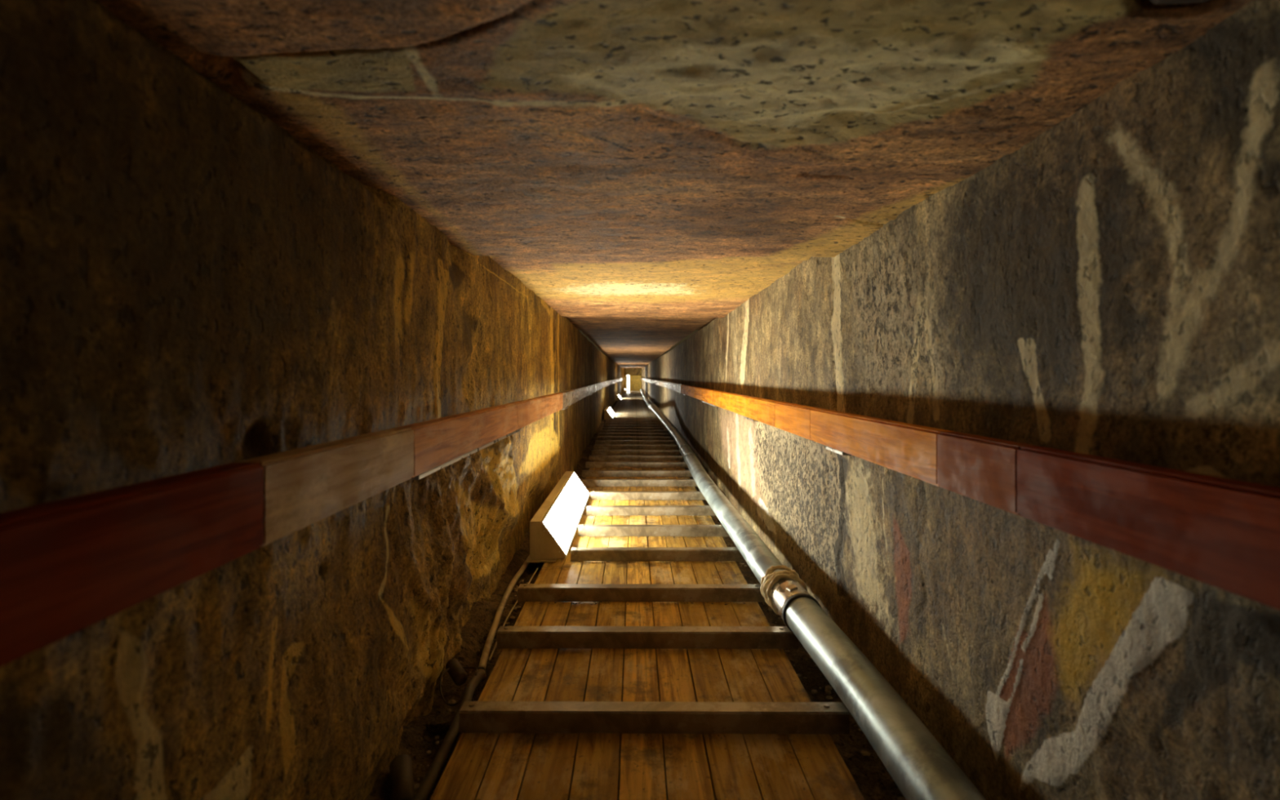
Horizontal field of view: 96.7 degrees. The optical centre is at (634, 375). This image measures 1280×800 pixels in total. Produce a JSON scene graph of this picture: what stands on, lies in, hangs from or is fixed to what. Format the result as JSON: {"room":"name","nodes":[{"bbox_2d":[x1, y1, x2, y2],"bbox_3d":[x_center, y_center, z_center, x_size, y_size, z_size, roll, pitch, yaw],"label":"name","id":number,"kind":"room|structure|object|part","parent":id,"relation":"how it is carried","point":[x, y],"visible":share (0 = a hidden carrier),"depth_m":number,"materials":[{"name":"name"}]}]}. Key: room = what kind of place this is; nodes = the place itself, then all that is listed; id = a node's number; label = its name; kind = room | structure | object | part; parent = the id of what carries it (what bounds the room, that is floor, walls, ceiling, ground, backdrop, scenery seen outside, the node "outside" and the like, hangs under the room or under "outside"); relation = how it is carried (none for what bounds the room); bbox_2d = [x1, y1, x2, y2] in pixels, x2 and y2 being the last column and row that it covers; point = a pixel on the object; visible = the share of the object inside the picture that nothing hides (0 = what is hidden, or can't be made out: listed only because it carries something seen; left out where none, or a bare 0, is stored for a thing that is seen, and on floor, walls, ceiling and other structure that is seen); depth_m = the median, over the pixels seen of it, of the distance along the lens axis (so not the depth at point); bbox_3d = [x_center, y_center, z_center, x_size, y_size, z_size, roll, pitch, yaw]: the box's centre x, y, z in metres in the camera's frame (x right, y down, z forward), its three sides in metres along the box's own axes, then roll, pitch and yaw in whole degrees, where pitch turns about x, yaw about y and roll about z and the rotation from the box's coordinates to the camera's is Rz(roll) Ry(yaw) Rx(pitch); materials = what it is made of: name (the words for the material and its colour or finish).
{"room":"pyramid passage","nodes":[
{"label":"pyramid passage","id":0,"kind":"room"},
{"bbox_2d":[0,0,624,799],"bbox_3d":[-0.504,0.230,10.730,0.150,1.260,33.460,0,0,0],"label":"wall","id":1,"kind":"structure","parent":0,"point":[187,284],"depth_m":0.65,"materials":[{"name":"stone"}]},
{"bbox_2d":[0,377,625,666],"bbox_3d":[-0.485,0.141,10.750,0.189,0.099,32.496,0,0,0],"label":"handrail","id":2,"kind":"object","parent":1,"relation":"attached to","point":[68,566],"visible":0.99,"depth_m":0.50,"materials":[{"name":"brown wood"}]},
{"bbox_2d":[389,754,414,799],"bbox_3d":[-0.431,0.757,1.055,0.040,0.054,0.105,0,0,-25],"label":"pipe stub","id":3,"kind":"object","parent":1,"relation":"attached to","point":[402,785],"visible":1,"depth_m":1.05,"materials":[{"name":"brown metal"}]},
{"bbox_2d":[445,658,467,685],"bbox_3d":[-0.448,0.745,1.432,0.034,0.039,0.072,0,0,-36],"label":"pipe stub","id":4,"kind":"object","parent":1,"relation":"attached to","point":[456,672],"visible":0.99,"depth_m":1.41,"materials":[{"name":"brown metal"}]},
{"bbox_2d":[624,368,641,391],"bbox_3d":[-0.100,0.150,27.274,1.300,1.400,0.075,0,0,0],"label":"wall","id":5,"kind":"structure","parent":0,"point":[635,374],"depth_m":27.26,"materials":[{"name":"stone"}]},
{"bbox_2d":[364,392,905,799],"bbox_3d":[-0.001,0.764,10.660,1.323,0.072,33.326,0,0,0],"label":"floor","id":6,"kind":"structure","parent":0,"point":[870,775],"depth_m":1.42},
{"bbox_2d":[426,714,450,733],"bbox_3d":[-0.432,0.774,1.258,0.054,0.032,0.044,0,0,-21],"label":"rubble stone","id":7,"kind":"object","parent":6,"relation":"on","point":[441,724],"visible":0.97,"depth_m":1.25,"materials":[{"name":"brown stone"}]},
{"bbox_2d":[413,668,485,799],"bbox_3d":[-0.391,0.758,1.020,0.036,0.047,0.842,0,0,1],"label":"cable","id":8,"kind":"object","parent":6,"relation":"on","point":[430,779],"visible":0.88,"depth_m":1.15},
{"bbox_2d":[439,666,477,706],"bbox_3d":[-0.432,0.757,1.400,0.088,0.047,0.114,0,0,0],"label":"cable","id":9,"kind":"object","parent":6,"relation":"on","point":[475,668],"visible":0.86,"depth_m":1.38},
{"bbox_2d":[483,631,497,639],"bbox_3d":[-0.430,0.777,1.700,0.041,0.030,0.041,0,0,-13],"label":"rubble stone","id":10,"kind":"object","parent":6,"relation":"on","point":[485,637],"visible":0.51,"depth_m":1.69,"materials":[{"name":"brown stone"}]},
{"bbox_2d":[497,622,507,626],"bbox_3d":[-0.412,0.780,1.779,0.023,0.016,0.027,0,0,-38],"label":"rubble stone","id":11,"kind":"object","parent":6,"relation":"on","point":[501,624],"visible":0.59,"depth_m":1.78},
{"bbox_2d":[477,554,529,670],"bbox_3d":[-0.427,0.756,1.928,0.045,0.031,0.946,0,0,-3],"label":"cable conduit","id":12,"kind":"object","parent":6,"relation":"on","point":[482,664],"visible":0.92,"depth_m":1.74,"materials":[{"name":"plastic"}]},
{"bbox_2d":[488,568,537,661],"bbox_3d":[-0.388,0.749,1.850,0.022,0.027,0.661,0,0,1],"label":"cable","id":13,"kind":"object","parent":6,"relation":"on","point":[512,609],"visible":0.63,"depth_m":1.79,"materials":[{"name":"plastic"}]},
{"bbox_2d":[511,597,519,604],"bbox_3d":[-0.410,0.780,1.968,0.027,0.019,0.026,0,0,32],"label":"rubble stone","id":14,"kind":"object","parent":6,"relation":"on","point":[514,600],"visible":0.7,"depth_m":1.96,"materials":[{"name":"brown stone"}]},
{"bbox_2d":[603,406,614,419],"bbox_3d":[-0.444,0.658,10.175,0.160,0.160,1.170,0,0,0],"label":"lamp","id":15,"kind":"object","parent":6,"relation":"on","point":[609,413],"visible":0.87,"depth_m":9.61,"materials":[{"name":"beige ceramic"}]},
{"bbox_2d":[607,407,614,417],"bbox_3d":[-0.417,0.649,10.175,0.095,0.130,1.138,0,0,0],"label":"diffuser","id":16,"kind":"object","parent":15,"relation":"attached to","point":[611,414],"depth_m":9.94,"materials":[{"name":"white plastic"}]},
{"bbox_2d":[615,394,622,400],"bbox_3d":[-0.480,0.658,17.550,0.160,0.160,1.120,0,0,0],"label":"lamp","id":17,"kind":"object","parent":6,"relation":"on","point":[618,397],"visible":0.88,"depth_m":17.00,"materials":[{"name":"beige ceramic"}]},
{"bbox_2d":[430,391,864,799],"bbox_3d":[-0.016,0.731,10.750,0.920,0.078,32.496,0,0,0],"label":"walkway","id":18,"kind":"object","parent":6,"relation":"on","point":[754,698],"visible":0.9,"depth_m":1.40,"materials":[{"name":"wood"}]},
{"bbox_2d":[526,471,590,562],"bbox_3d":[-0.348,0.658,2.855,0.159,0.160,1.210,0,0,0],"label":"lamp","id":19,"kind":"object","parent":18,"relation":"on","point":[553,526],"visible":1,"depth_m":2.47,"materials":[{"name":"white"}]},
{"bbox_3d":[-0.370,0.732,2.855,0.116,0.012,1.210,0,0,0],"label":"plate","id":20,"kind":"part","parent":19,"relation":"part of","materials":[{"name":"brown wood"}]},
{"bbox_2d":[542,472,589,553],"bbox_3d":[-0.321,0.649,2.855,0.095,0.130,1.178,0,0,0],"label":"diffuser","id":21,"kind":"object","parent":19,"relation":"attached to","point":[562,517],"depth_m":2.61,"materials":[{"name":"white plastic"}]},
{"bbox_2d":[625,374,629,392],"bbox_3d":[-0.292,0.340,23.920,0.159,0.800,0.160,0,0,0],"label":"lamp","id":22,"kind":"object","parent":18,"relation":"on","point":[627,376],"visible":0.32,"depth_m":23.91,"materials":[{"name":"beige ceramic"}]},
{"bbox_2d":[626,374,629,392],"bbox_3d":[-0.265,0.340,23.911,0.004,0.768,0.158,0,0,36],"label":"diffuser","id":23,"kind":"object","parent":22,"relation":"attached to","point":[628,375],"depth_m":23.91,"materials":[{"name":"white plastic"}]},
{"bbox_2d":[640,388,986,799],"bbox_3d":[0.345,0.570,10.675,0.231,0.281,32.251,0,0,0],"label":"metal pipe","id":24,"kind":"object","parent":18,"relation":"on","point":[922,769],"visible":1,"depth_m":1.18,"materials":[{"name":"metal"}]},
{"bbox_2d":[413,460,906,799],"bbox_3d":[0.044,0.761,2.818,0.986,0.056,4.246,0,0,0],"label":"grit","id":25,"kind":"object","parent":6,"relation":"on","point":[828,688],"visible":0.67,"depth_m":1.58,"materials":[{"name":"stone"}]},
{"bbox_2d":[97,0,1252,368],"bbox_3d":[-0.002,-0.411,10.730,1.327,0.152,33.467,0,0,0],"label":"ceiling","id":26,"kind":"structure","parent":0,"point":[646,170],"depth_m":0.73,"materials":[{"name":"stone"}]},
{"bbox_2d":[641,0,1279,799],"bbox_3d":[0.512,0.230,10.730,0.118,1.260,33.461,0,0,0],"label":"wall","id":27,"kind":"structure","parent":0,"point":[1108,286],"depth_m":0.77,"materials":[{"name":"grey stone"}]},
{"bbox_2d":[640,377,1279,609],"bbox_3d":[0.473,0.141,10.751,0.186,0.099,32.498,0,0,0],"label":"handrail","id":28,"kind":"object","parent":27,"relation":"attached to","point":[1222,533],"visible":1,"depth_m":0.62,"materials":[{"name":"brown wood"}]}
]}

